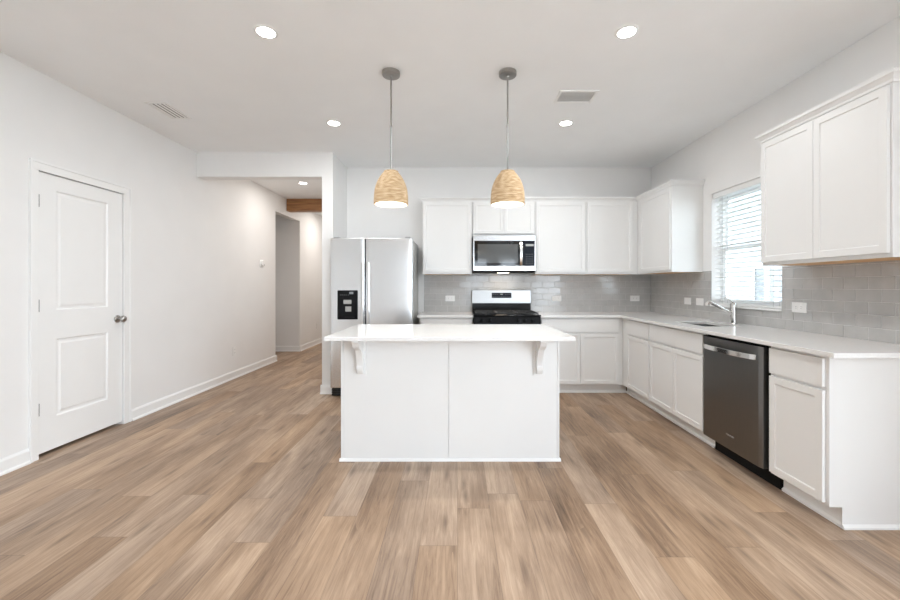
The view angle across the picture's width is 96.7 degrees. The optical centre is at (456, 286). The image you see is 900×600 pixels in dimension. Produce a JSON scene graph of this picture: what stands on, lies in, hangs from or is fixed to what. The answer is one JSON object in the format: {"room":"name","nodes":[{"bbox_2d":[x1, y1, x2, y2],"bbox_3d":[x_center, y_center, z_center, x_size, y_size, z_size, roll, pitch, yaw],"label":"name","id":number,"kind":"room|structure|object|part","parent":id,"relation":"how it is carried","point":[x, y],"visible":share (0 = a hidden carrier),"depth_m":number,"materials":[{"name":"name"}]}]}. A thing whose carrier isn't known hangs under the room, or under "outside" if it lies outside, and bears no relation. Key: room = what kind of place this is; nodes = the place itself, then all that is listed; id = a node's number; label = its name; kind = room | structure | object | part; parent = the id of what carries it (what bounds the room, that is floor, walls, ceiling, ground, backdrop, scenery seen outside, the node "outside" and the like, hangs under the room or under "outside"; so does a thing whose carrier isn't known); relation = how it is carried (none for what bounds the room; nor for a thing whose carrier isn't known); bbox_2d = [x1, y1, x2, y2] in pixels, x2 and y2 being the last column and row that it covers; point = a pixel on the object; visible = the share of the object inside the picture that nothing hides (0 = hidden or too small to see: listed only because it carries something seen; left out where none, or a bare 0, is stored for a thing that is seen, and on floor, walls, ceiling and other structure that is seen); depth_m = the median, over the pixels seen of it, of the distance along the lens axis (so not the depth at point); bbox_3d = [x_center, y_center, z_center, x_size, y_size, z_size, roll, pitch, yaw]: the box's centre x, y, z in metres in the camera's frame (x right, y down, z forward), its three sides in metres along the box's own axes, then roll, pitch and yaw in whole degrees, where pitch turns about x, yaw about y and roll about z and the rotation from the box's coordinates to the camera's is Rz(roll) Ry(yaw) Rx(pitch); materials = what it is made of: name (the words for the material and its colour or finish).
{"room":"kitchen","nodes":[
{"label":"kitchen","id":0,"kind":"room"},
{"bbox_2d":[0,51,321,458],"bbox_3d":[-3.080,-0.155,3.000,0.120,2.800,13.400,0,0,0],"label":"wall","id":1,"kind":"structure","parent":0,"point":[201,291],"depth_m":4.07,"materials":[{"name":"paint"}]},
{"bbox_2d":[28,158,131,462],"bbox_3d":[-3.008,0.169,3.254,0.110,2.152,0.872,0,0,0],"label":"door","id":2,"kind":"structure","parent":1,"relation":"in","point":[75,318],"depth_m":3.18,"materials":[{"name":"paint"}]},
{"bbox_3d":[-2.990,0.288,3.565,0.075,0.066,0.066,0,0,0],"label":"knob","id":3,"kind":"part","parent":2,"relation":"part of","materials":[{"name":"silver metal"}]},
{"bbox_2d":[0,355,276,475],"bbox_3d":[-3.068,1.192,1.490,0.144,0.105,10.379,0,0,0],"label":"baseboard","id":4,"kind":"structure","parent":1,"relation":"attached to","point":[10,463],"depth_m":4.19,"materials":[{"name":"paint"}]},
{"bbox_2d":[260,260,264,266],"bbox_3d":[-3.001,-0.355,6.170,0.038,0.110,0.110,0,0,0],"label":"thermostat","id":5,"kind":"object","parent":1,"relation":"attached to","point":[262,262],"visible":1,"depth_m":6.14,"materials":[{"name":"white plastic"}]},
{"bbox_2d":[197,152,321,179],"bbox_3d":[-2.293,-1.414,4.702,1.454,0.282,0.125,0,0,0],"label":"wall header","id":6,"kind":"structure","parent":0,"point":[210,165],"depth_m":4.64,"materials":[{"name":"paint"}]},
{"bbox_2d":[275,214,292,345],"bbox_3d":[-4.220,-0.155,7.157,2.160,2.800,1.285,0,0,0],"label":"wall","id":7,"kind":"structure","parent":0,"point":[283,226],"depth_m":7.68,"materials":[{"name":"paint"}]},
{"bbox_2d":[275,338,321,351],"bbox_3d":[-4.098,1.192,8.678,2.204,0.105,2.044,0,0,0],"label":"baseboard","id":8,"kind":"structure","parent":7,"relation":"attached to","point":[318,341],"depth_m":7.67,"materials":[{"name":"paint"}]},
{"bbox_2d":[0,343,899,599],"bbox_3d":[-1.290,1.305,2.975,8.020,0.120,13.650,0,0,0],"label":"floor","id":9,"kind":"structure","parent":0,"point":[239,488],"depth_m":2.16,"materials":[{"name":"brown wood"}]},
{"bbox_2d":[322,152,346,384],"bbox_3d":[-1.503,-0.155,7.170,0.126,2.800,5.060,0,0,0],"label":"wall pier","id":10,"kind":"object","parent":9,"relation":"on","point":[334,172],"visible":0.29,"depth_m":4.64,"materials":[{"name":"paint"}]},
{"bbox_2d":[320,385,331,393],"bbox_3d":[-1.503,1.192,7.158,0.174,0.105,5.084,0,0,0],"label":"baseboard","id":11,"kind":"object","parent":10,"relation":"attached to","point":[324,389],"visible":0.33,"depth_m":4.63,"materials":[{"name":"paint"}]},
{"bbox_2d":[330,237,417,395],"bbox_3d":[-0.961,0.342,4.830,0.927,1.806,0.739,0,0,0],"label":"refrigerator","id":12,"kind":"object","parent":9,"relation":"on","point":[373,280],"visible":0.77,"depth_m":4.48,"materials":[{"name":"grey metal"}]},
{"bbox_3d":[-1.230,0.297,4.518,0.389,1.685,0.074,0,0,0],"label":"freezer door","id":13,"kind":"part","parent":12,"relation":"part of","materials":[{"name":"silver metal"}]},
{"bbox_3d":[-1.063,0.237,4.481,0.034,1.015,0.016,0,0,0],"label":"handle","id":14,"kind":"part","parent":12,"relation":"part of","materials":[{"name":"silver metal"}]},
{"bbox_3d":[-0.999,0.237,4.481,0.034,1.015,0.016,0,0,0],"label":"handle","id":15,"kind":"part","parent":12,"relation":"part of","materials":[{"name":"silver metal"}]},
{"bbox_3d":[-0.762,0.297,4.518,0.530,1.685,0.075,0,0,0],"label":"fridge door","id":16,"kind":"part","parent":12,"relation":"part of","materials":[{"name":"silver metal"}]},
{"bbox_2d":[420,318,472,323],"bbox_3d":[-0.122,0.801,4.910,0.614,0.888,0.620,0,0,0],"label":"base cabinet","id":17,"kind":"object","parent":9,"relation":"on","point":[422,320],"visible":0.12,"depth_m":4.60,"materials":[{"name":"paint"}]},
{"bbox_2d":[417,312,472,317],"bbox_3d":[-0.134,0.344,4.902,0.642,0.025,0.654,0,0,0],"label":"countertop","id":18,"kind":"structure","parent":17,"relation":"on","point":[422,314],"depth_m":4.58,"materials":[{"name":"white stone"}]},
{"bbox_2d":[339,341,560,461],"bbox_3d":[-0.049,0.801,3.076,1.582,0.888,0.796,0,0,0],"label":"kitchen island","id":19,"kind":"object","parent":9,"relation":"on","point":[402,401],"visible":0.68,"depth_m":2.85,"materials":[{"name":"paint"}]},
{"bbox_3d":[-0.821,0.801,3.152,0.014,0.888,0.601,0,0,0],"label":"panel","id":20,"kind":"part","parent":19,"relation":"part of","materials":[{"name":"white wood"}]},
{"bbox_3d":[-0.685,0.494,2.849,0.080,0.274,0.012,0,0,0],"label":"plate","id":21,"kind":"part","parent":19,"relation":"part of","materials":[{"name":"white wood"}]},
{"bbox_3d":[-0.438,0.791,2.857,0.748,0.868,0.005,0,0,0],"label":"panel","id":22,"kind":"part","parent":19,"relation":"part of","materials":[{"name":"white wood"}]},
{"bbox_2d":[324,324,574,340],"bbox_3d":[-0.048,0.344,3.060,1.642,0.025,0.900,0,0,0],"label":"island countertop","id":23,"kind":"structure","parent":19,"relation":"on","point":[359,332],"depth_m":2.82,"materials":[{"name":"white stone"}]},
{"bbox_3d":[-0.049,1.235,3.148,1.582,0.020,0.610,0,0,0],"label":"shoe moulding","id":24,"kind":"part","parent":19,"relation":"part of","materials":[{"name":"paint"}]},
{"bbox_3d":[0.328,0.791,2.857,0.772,0.868,0.005,0,0,0],"label":"panel","id":25,"kind":"part","parent":19,"relation":"part of","materials":[{"name":"white wood"}]},
{"bbox_3d":[0.583,0.494,2.849,0.080,0.274,0.012,0,0,0],"label":"plate","id":26,"kind":"part","parent":19,"relation":"part of","materials":[{"name":"white wood"}]},
{"bbox_3d":[0.723,0.801,3.152,0.014,0.888,0.601,0,0,0],"label":"panel","id":27,"kind":"part","parent":19,"relation":"part of","materials":[{"name":"white wood"}]},
{"bbox_2d":[472,290,540,323],"bbox_3d":[0.574,0.643,4.865,0.767,1.203,0.694,0,0,0],"label":"range","id":28,"kind":"object","parent":9,"relation":"on","point":[488,306],"visible":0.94,"depth_m":5.14,"materials":[{"name":"black metal"}]},
{"bbox_2d":[472,312,540,315],"bbox_3d":[0.574,0.331,4.849,0.767,0.016,0.602,0,0,0],"label":"cooktop","id":29,"kind":"object","parent":28,"relation":"in","point":[474,313],"depth_m":4.58,"materials":[{"name":"black ceramic"}]},
{"bbox_3d":[0.574,0.387,4.573,0.761,0.087,0.055,0,0,0],"label":"control panel","id":30,"kind":"part","parent":28,"relation":"part of","materials":[{"name":"black metal"}]},
{"bbox_2d":[541,318,625,392],"bbox_3d":[1.473,0.801,4.910,1.022,0.888,0.620,0,0,0],"label":"base cabinet","id":31,"kind":"object","parent":9,"relation":"on","point":[593,362],"visible":0.71,"depth_m":4.61,"materials":[{"name":"paint"}]},
{"bbox_3d":[1.194,0.830,4.609,0.443,0.580,0.019,0,0,0],"label":"door","id":32,"kind":"part","parent":31,"relation":"part of","materials":[{"name":"white wood"}]},
{"bbox_3d":[1.417,0.448,4.609,0.890,0.150,0.019,0,0,0],"label":"drawer","id":33,"kind":"part","parent":31,"relation":"part of","materials":[{"name":"white wood"}]},
{"bbox_3d":[1.641,0.830,4.609,0.443,0.580,0.019,0,0,0],"label":"door","id":34,"kind":"part","parent":31,"relation":"part of","materials":[{"name":"white wood"}]},
{"bbox_2d":[538,312,899,357],"bbox_3d":[1.750,0.344,3.607,1.579,0.025,3.244,0,0,0],"label":"countertop","id":35,"kind":"structure","parent":31,"relation":"on","point":[830,346],"depth_m":2.76,"materials":[{"name":"white stone"}]},
{"bbox_2d":[693,324,715,325],"bbox_3d":[2.210,0.453,3.550,0.360,0.192,0.520,0,0,0],"label":"sink","id":36,"kind":"object","parent":35,"relation":"in","point":[693,324],"visible":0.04,"depth_m":3.79,"materials":[{"name":"silver metal"}]},
{"bbox_2d":[705,297,737,323],"bbox_3d":[2.342,0.211,3.550,0.285,0.240,0.060,0,0,0],"label":"kitchen faucet","id":37,"kind":"object","parent":35,"relation":"on","point":[733,305],"visible":0.97,"depth_m":3.54,"materials":[{"name":"silver metal"}]},
{"bbox_3d":[2.350,0.193,3.550,0.214,0.133,0.031,0,0,0],"label":"spout","id":38,"kind":"part","parent":37,"relation":"part of","materials":[{"name":"silver metal"}]},
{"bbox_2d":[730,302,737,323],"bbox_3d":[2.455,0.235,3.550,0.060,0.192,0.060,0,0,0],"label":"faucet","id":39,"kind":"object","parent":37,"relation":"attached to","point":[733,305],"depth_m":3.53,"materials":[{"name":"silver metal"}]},
{"bbox_2d":[623,318,658,412],"bbox_3d":[2.205,0.801,4.317,0.620,0.888,0.732,0,0,0],"label":"base cabinet","id":40,"kind":"object","parent":9,"relation":"on","point":[636,340],"visible":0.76,"depth_m":4.24,"materials":[{"name":"paint"}]},
{"bbox_3d":[1.905,0.448,4.215,0.019,0.150,0.506,0,0,0],"label":"drawer","id":41,"kind":"part","parent":40,"relation":"part of","materials":[{"name":"white wood"}]},
{"bbox_3d":[1.905,0.830,4.215,0.019,0.580,0.506,0,0,0],"label":"door","id":42,"kind":"part","parent":40,"relation":"part of","materials":[{"name":"white wood"}]},
{"bbox_2d":[649,323,714,447],"bbox_3d":[2.205,0.801,3.514,0.620,0.888,0.871,0,0,0],"label":"base cabinet","id":43,"kind":"object","parent":9,"relation":"on","point":[676,356],"visible":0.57,"depth_m":3.44,"materials":[{"name":"paint"}]},
{"bbox_3d":[1.905,0.830,3.728,0.019,0.580,0.424,0,0,0],"label":"door","id":44,"kind":"part","parent":43,"relation":"part of","materials":[{"name":"white wood"}]},
{"bbox_3d":[1.905,0.448,3.514,0.019,0.150,0.852,0,0,0],"label":"drawer","id":45,"kind":"part","parent":43,"relation":"part of","materials":[{"name":"white wood"}]},
{"bbox_3d":[1.905,0.830,3.300,0.019,0.580,0.424,0,0,0],"label":"door","id":46,"kind":"part","parent":43,"relation":"part of","materials":[{"name":"white wood"}]},
{"bbox_2d":[703,334,783,489],"bbox_3d":[2.152,0.802,2.758,0.645,0.885,0.616,0,0,0],"label":"dishwasher","id":47,"kind":"object","parent":9,"relation":"on","point":[736,372],"visible":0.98,"depth_m":2.67,"materials":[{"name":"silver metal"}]},
{"bbox_3d":[1.854,0.445,2.772,0.049,0.034,0.530,0,0,0],"label":"handle","id":48,"kind":"part","parent":47,"relation":"part of","materials":[{"name":"silver metal"}]},
{"bbox_3d":[1.903,0.752,2.767,0.040,0.750,0.594,0,0,0],"label":"door","id":49,"kind":"part","parent":47,"relation":"part of","materials":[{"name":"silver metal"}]},
{"bbox_3d":[2.087,1.195,2.758,0.215,0.100,0.616,0,0,0],"label":"toe panel","id":50,"kind":"part","parent":47,"relation":"part of","materials":[{"name":"black metal"}]},
{"bbox_2d":[769,346,899,529],"bbox_3d":[2.205,0.801,2.242,0.620,0.888,0.396,0,0,0],"label":"base cabinet","id":51,"kind":"object","parent":9,"relation":"on","point":[834,423],"visible":0.93,"depth_m":2.06,"materials":[{"name":"paint"}]},
{"bbox_3d":[1.905,0.448,2.253,0.019,0.150,0.354,0,0,0],"label":"drawer","id":52,"kind":"part","parent":51,"relation":"part of","materials":[{"name":"white wood"}]},
{"bbox_3d":[1.905,0.830,2.253,0.019,0.580,0.354,0,0,0],"label":"door","id":53,"kind":"part","parent":51,"relation":"part of","materials":[{"name":"white wood"}]},
{"bbox_3d":[2.215,0.801,2.059,0.600,0.888,0.006,0,0,0],"label":"panel","id":54,"kind":"part","parent":51,"relation":"part of","materials":[{"name":"white wood"}]},
{"bbox_3d":[2.248,1.234,2.050,0.535,0.022,0.012,0,0,0],"label":"shoe moulding","id":55,"kind":"part","parent":51,"relation":"part of","materials":[{"name":"paint"}]},
{"bbox_2d":[0,0,899,216],"bbox_3d":[-1.290,-1.615,2.975,8.020,0.120,13.650,0,0,0],"label":"ceiling","id":56,"kind":"structure","parent":0,"point":[690,67],"depth_m":2.83,"materials":[{"name":"paint"}]},
{"bbox_2d":[144,102,191,118],"bbox_3d":[-2.543,-1.550,3.535,0.185,0.008,0.330,0,0,0],"label":"ceiling vent","id":57,"kind":"object","parent":56,"relation":"in","point":[164,108],"visible":1,"depth_m":3.52,"materials":[{"name":"white metal"}]},
{"bbox_2d":[253,24,278,38],"bbox_3d":[-1.165,-1.550,2.440,0.140,0.009,0.140,0,0,0],"label":"recessed light","id":58,"kind":"object","parent":56,"relation":"in","point":[265,31],"visible":1,"depth_m":2.43,"materials":[{"name":"white plastic"}]},
{"bbox_2d":[287,199,321,211],"bbox_3d":[-2.293,-1.447,7.160,1.452,0.214,0.160,0,0,0],"label":"wood beam","id":59,"kind":"structure","parent":56,"relation":"attached to","point":[293,205],"depth_m":7.08,"materials":[{"name":"brown wood"}]},
{"bbox_2d":[326,120,340,125],"bbox_3d":[-1.170,-1.550,3.800,0.140,0.009,0.140,0,0,0],"label":"recessed light","id":60,"kind":"object","parent":56,"relation":"in","point":[330,122],"visible":1,"depth_m":3.78,"materials":[{"name":"white"}]},
{"bbox_2d":[374,67,407,207],"bbox_3d":[-0.478,-1.074,2.900,0.247,0.962,0.247,0,0,0],"label":"pendant lamp","id":61,"kind":"object","parent":56,"relation":"hanging from","point":[390,191],"visible":1,"depth_m":2.84,"materials":[{"name":"beige wicker"}]},
{"bbox_3d":[-0.478,-0.715,2.900,0.248,0.243,0.248,0,0,0],"label":"lamp shade","id":62,"kind":"part","parent":61,"relation":"part of","materials":[{"name":"beige wicker"}]},
{"bbox_3d":[-0.478,-1.174,2.900,0.017,0.682,0.017,0,0,0],"label":"rod","id":63,"kind":"part","parent":61,"relation":"part of","materials":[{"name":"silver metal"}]},
{"bbox_2d":[491,67,524,207],"bbox_3d":[0.367,-1.074,2.900,0.247,0.962,0.247,0,0,0],"label":"pendant lamp","id":64,"kind":"object","parent":56,"relation":"hanging from","point":[507,191],"visible":1,"depth_m":2.84,"materials":[{"name":"beige wicker"}]},
{"bbox_3d":[0.367,-1.174,2.900,0.017,0.682,0.017,0,0,0],"label":"rod","id":65,"kind":"part","parent":64,"relation":"part of","materials":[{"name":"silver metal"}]},
{"bbox_3d":[0.367,-0.715,2.900,0.248,0.243,0.248,0,0,0],"label":"lamp shade","id":66,"kind":"part","parent":64,"relation":"part of","materials":[{"name":"beige wicker"}]},
{"bbox_2d":[558,120,573,125],"bbox_3d":[1.035,-1.550,3.800,0.140,0.009,0.140,0,0,0],"label":"recessed light","id":67,"kind":"object","parent":56,"relation":"in","point":[564,122],"visible":1,"depth_m":3.79,"materials":[{"name":"white"}]},
{"bbox_2d":[554,90,598,102],"bbox_3d":[0.972,-1.551,3.272,0.312,0.008,0.215,0,0,0],"label":"ceiling vent","id":68,"kind":"object","parent":56,"relation":"in","point":[564,96],"visible":1,"depth_m":3.27,"materials":[{"name":"white metal"}]},
{"bbox_2d":[614,24,638,38],"bbox_3d":[1.035,-1.550,2.440,0.140,0.009,0.140,0,0,0],"label":"recessed light","id":69,"kind":"object","parent":56,"relation":"in","point":[626,31],"visible":1,"depth_m":2.43,"materials":[{"name":"white"}]},
{"bbox_2d":[347,168,650,323],"bbox_3d":[0.625,-0.155,5.290,4.130,2.800,0.120,0,0,0],"label":"wall","id":70,"kind":"structure","parent":0,"point":[365,219],"depth_m":5.23,"materials":[{"name":"paint"}]},
{"bbox_2d":[420,197,471,274],"bbox_3d":[-0.135,-0.623,5.050,0.644,0.946,0.356,0,0,0],"label":"upper cabinet","id":71,"kind":"object","parent":70,"relation":"attached to","point":[446,221],"visible":1,"depth_m":4.89,"materials":[{"name":"white wood"}]},
{"bbox_3d":[-0.135,-1.067,5.050,0.644,0.057,0.356,0,0,0],"label":"crown moulding","id":72,"kind":"part","parent":71,"relation":"part of","materials":[{"name":"white wood"}]},
{"bbox_3d":[-0.119,-0.161,5.075,0.575,0.020,0.304,0,0,0],"label":"underside panel","id":73,"kind":"part","parent":71,"relation":"part of","materials":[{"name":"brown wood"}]},
{"bbox_2d":[472,197,534,237],"bbox_3d":[0.572,-0.860,5.050,0.766,0.473,0.356,0,0,0],"label":"upper cabinet","id":74,"kind":"object","parent":70,"relation":"attached to","point":[487,219],"visible":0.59,"depth_m":4.89,"materials":[{"name":"white wood"}]},
{"bbox_3d":[0.386,-0.836,4.894,0.369,0.382,0.019,0,0,0],"label":"door","id":75,"kind":"part","parent":74,"relation":"part of","materials":[{"name":"white wood"}]},
{"bbox_3d":[0.572,-1.067,4.888,0.766,0.057,0.032,0,0,0],"label":"crown moulding","id":76,"kind":"part","parent":74,"relation":"part of","materials":[{"name":"white wood"}]},
{"bbox_2d":[472,235,535,272],"bbox_3d":[0.573,-0.392,5.002,0.755,0.450,0.437,0,0,0],"label":"microwave","id":77,"kind":"object","parent":74,"relation":"attached to","point":[490,253],"visible":1,"depth_m":4.83,"materials":[{"name":"silver metal"}]},
{"bbox_3d":[0.505,-0.400,4.841,0.590,0.302,0.022,0,0,0],"label":"glass door","id":78,"kind":"part","parent":77,"relation":"part of","materials":[{"name":"black glass"}]},
{"bbox_3d":[0.770,-0.400,4.802,0.030,0.292,0.039,0,0,0],"label":"handle","id":79,"kind":"part","parent":77,"relation":"part of","materials":[{"name":"silver metal"}]},
{"bbox_3d":[0.870,-0.400,4.841,0.135,0.302,0.022,0,0,0],"label":"control panel","id":80,"kind":"part","parent":77,"relation":"part of","materials":[{"name":"black plastic"}]},
{"bbox_3d":[0.758,-0.836,4.894,0.369,0.382,0.019,0,0,0],"label":"door","id":81,"kind":"part","parent":74,"relation":"part of","materials":[{"name":"white wood"}]},
{"bbox_2d":[424,275,650,311],"bbox_3d":[1.050,0.088,5.225,2.961,0.486,0.010,0,0,0],"label":"tile backsplash","id":82,"kind":"structure","parent":70,"relation":"attached to","point":[578,293],"depth_m":5.22,"materials":[{"name":"tile"}]},
{"bbox_2d":[445,296,454,300],"bbox_3d":[-0.090,0.155,5.216,0.122,0.074,0.009,0,0,0],"label":"wall outlet","id":83,"kind":"object","parent":82,"relation":"attached to","point":[447,298],"visible":1,"depth_m":5.21,"materials":[{"name":"white plastic"}]},
{"bbox_2d":[552,296,560,300],"bbox_3d":[1.300,0.155,5.216,0.122,0.074,0.009,0,0,0],"label":"wall outlet","id":84,"kind":"object","parent":82,"relation":"attached to","point":[554,298],"visible":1,"depth_m":5.21,"materials":[{"name":"white plastic"}]},
{"bbox_2d":[630,296,639,300],"bbox_3d":[2.320,0.155,5.216,0.122,0.074,0.009,0,0,0],"label":"wall outlet","id":85,"kind":"object","parent":82,"relation":"attached to","point":[632,298],"visible":1,"depth_m":5.21,"materials":[{"name":"white plastic"}]},
{"bbox_2d":[530,197,586,274],"bbox_3d":[1.268,-0.623,5.050,0.622,0.946,0.356,0,0,0],"label":"upper cabinet","id":86,"kind":"object","parent":70,"relation":"attached to","point":[560,222],"visible":0.93,"depth_m":4.89,"materials":[{"name":"white wood"}]},
{"bbox_3d":[1.268,-0.161,5.075,0.585,0.020,0.304,0,0,0],"label":"underside panel","id":87,"kind":"part","parent":86,"relation":"part of","materials":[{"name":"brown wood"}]},
{"bbox_3d":[1.268,-1.067,4.888,0.622,0.057,0.032,0,0,0],"label":"crown moulding","id":88,"kind":"part","parent":86,"relation":"part of","materials":[{"name":"white wood"}]},
{"bbox_2d":[583,197,636,274],"bbox_3d":[1.897,-0.623,5.050,0.632,0.946,0.356,0,0,0],"label":"upper cabinet","id":89,"kind":"object","parent":70,"relation":"attached to","point":[611,222],"visible":0.88,"depth_m":4.89,"materials":[{"name":"white wood"}]},
{"bbox_3d":[1.897,-0.161,5.075,0.596,0.020,0.304,0,0,0],"label":"underside panel","id":90,"kind":"part","parent":89,"relation":"part of","materials":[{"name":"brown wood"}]},
{"bbox_3d":[1.881,-1.067,4.888,0.600,0.057,0.032,0,0,0],"label":"crown moulding","id":91,"kind":"part","parent":89,"relation":"part of","materials":[{"name":"white wood"}]},
{"bbox_2d":[708,334,770,472],"bbox_3d":[2.200,0.752,2.758,0.550,0.785,0.616,0,0,0],"label":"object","id":92,"kind":"object","parent":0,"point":[767,373],"depth_m":2.47,"materials":[{"name":"grey metal"}]},
{"bbox_2d":[651,16,899,302],"bbox_3d":[2.615,-0.155,0.765,0.150,2.800,8.930,0,0,0],"label":"wall","id":93,"kind":"structure","parent":0,"point":[729,152],"depth_m":3.40,"materials":[{"name":"paint"}]},
{"bbox_2d":[636,179,704,273],"bbox_3d":[2.360,-0.623,4.498,0.356,0.946,0.809,0,0,0],"label":"upper cabinet","id":94,"kind":"object","parent":93,"relation":"attached to","point":[670,213],"visible":1,"depth_m":4.13,"materials":[{"name":"white wood"}]},
{"bbox_3d":[2.204,-0.600,4.469,0.019,0.855,0.668,0,0,0],"label":"door","id":95,"kind":"part","parent":94,"relation":"part of","materials":[{"name":"white wood"}]},
{"bbox_3d":[2.360,-1.067,4.498,0.356,0.057,0.809,0,0,0],"label":"crown moulding","id":96,"kind":"part","parent":94,"relation":"part of","materials":[{"name":"white wood"}]},
{"bbox_3d":[2.385,-0.161,4.514,0.304,0.020,0.740,0,0,0],"label":"underside panel","id":97,"kind":"part","parent":94,"relation":"part of","materials":[{"name":"brown wood"}]},
{"bbox_2d":[708,170,783,310],"bbox_3d":[2.599,-0.390,3.553,0.173,1.170,0.975,0,0,0],"label":"window","id":98,"kind":"structure","parent":93,"relation":"in","point":[756,174],"depth_m":3.92,"materials":[{"name":"plastic"}]},
{"bbox_3d":[2.662,-0.618,3.553,0.020,0.535,0.795,0,0,0],"label":"sash","id":99,"kind":"part","parent":98,"relation":"part of","materials":[{"name":"plastic"}]},
{"bbox_3d":[2.568,0.186,3.553,0.113,0.018,0.863,0,0,0],"label":"sill","id":100,"kind":"part","parent":98,"relation":"part of","materials":[{"name":"paint"}]},
{"bbox_2d":[713,177,781,308],"bbox_3d":[2.581,-0.372,3.553,0.070,1.094,0.861,0,0,0],"label":"window blind","id":101,"kind":"object","parent":98,"relation":"attached to","point":[756,182],"visible":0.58,"depth_m":3.62,"materials":[{"name":"white plastic"}]},
{"bbox_3d":[2.588,-0.352,3.865,0.054,1.035,0.003,0,0,0],"label":"ladder cord","id":102,"kind":"part","parent":101,"relation":"part of","materials":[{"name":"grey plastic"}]},
{"bbox_3d":[2.588,0.167,3.553,0.052,0.016,0.849,0,0,0],"label":"rail","id":103,"kind":"part","parent":101,"relation":"part of","materials":[{"name":"white plastic"}]},
{"bbox_3d":[2.588,-0.352,3.240,0.054,1.035,0.003,0,0,0],"label":"ladder cord","id":104,"kind":"part","parent":101,"relation":"part of","materials":[{"name":"white fabric"}]},
{"bbox_3d":[2.655,-0.362,3.553,0.060,1.115,0.865,0,0,0],"label":"frame","id":105,"kind":"part","parent":98,"relation":"part of","materials":[{"name":"plastic"}]},
{"bbox_3d":[2.642,-0.115,3.553,0.020,0.540,0.795,0,0,0],"label":"sash","id":106,"kind":"part","parent":98,"relation":"part of","materials":[{"name":"plastic"}]},
{"bbox_2d":[651,260,899,343],"bbox_3d":[2.535,0.088,3.615,0.010,0.486,3.230,0,0,0],"label":"tile backsplash","id":107,"kind":"structure","parent":93,"relation":"attached to","point":[861,300],"depth_m":2.76,"materials":[{"name":"tile"}]},
{"bbox_2d":[684,297,690,304],"bbox_3d":[2.526,0.159,4.385,0.010,0.074,0.122,0,0,0],"label":"light switch","id":108,"kind":"object","parent":107,"relation":"attached to","point":[686,300],"visible":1,"depth_m":4.38,"materials":[{"name":"white plastic"}]},
{"bbox_2d":[696,298,703,305],"bbox_3d":[2.526,0.159,4.165,0.010,0.074,0.122,0,0,0],"label":"light switch","id":109,"kind":"object","parent":107,"relation":"attached to","point":[699,301],"visible":1,"depth_m":4.15,"materials":[{"name":"white plastic"}]},
{"bbox_2d":[792,302,806,312],"bbox_3d":[2.526,0.155,2.955,0.009,0.076,0.127,0,0,0],"label":"wall outlet","id":110,"kind":"object","parent":107,"relation":"attached to","point":[799,307],"visible":1,"depth_m":2.95,"materials":[{"name":"white plastic"}]},
{"bbox_2d":[755,67,899,265],"bbox_3d":[2.360,-0.623,2.465,0.356,0.946,0.933,0,0,0],"label":"upper cabinet","id":111,"kind":"object","parent":93,"relation":"attached to","point":[830,172],"visible":1,"depth_m":2.32,"materials":[{"name":"white wood"}]},
{"bbox_3d":[2.204,-0.600,2.679,0.019,0.855,0.422,0,0,0],"label":"door","id":112,"kind":"part","parent":111,"relation":"part of","materials":[{"name":"white wood"}]},
{"bbox_3d":[2.360,-1.067,2.465,0.356,0.057,0.933,0,0,0],"label":"crown moulding","id":113,"kind":"part","parent":111,"relation":"part of","materials":[{"name":"white wood"}]},
{"bbox_3d":[2.385,-0.161,2.465,0.304,0.020,0.833,0,0,0],"label":"underside panel","id":114,"kind":"part","parent":111,"relation":"part of","materials":[{"name":"brown wood"}]},
{"bbox_3d":[2.204,-0.600,2.253,0.019,0.855,0.423,0,0,0],"label":"door","id":115,"kind":"part","parent":111,"relation":"part of","materials":[{"name":"white wood"}]},
{"label":"outside","id":116,"kind":"structure","parent":0,"visible":0},
{"bbox_3d":[16.370,1.670,13.000,27.260,0.150,54.000,0,0,0],"label":"ground","id":117,"kind":"structure","parent":116,"visible":0},
{"bbox_2d":[729,191,781,300],"bbox_3d":[6.280,-1.030,8.800,2.240,5.250,12.400,0,0,0],"label":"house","id":118,"kind":"structure","parent":117,"relation":"on","point":[758,192],"depth_m":7.11,"materials":[{"name":"white plastic"}]},
{"bbox_3d":[5.189,0.010,6.830,0.019,0.650,0.240,0,0,0],"label":"pane","id":119,"kind":"part","parent":118,"relation":"part of","materials":[{"name":"clear glass"}]}
]}

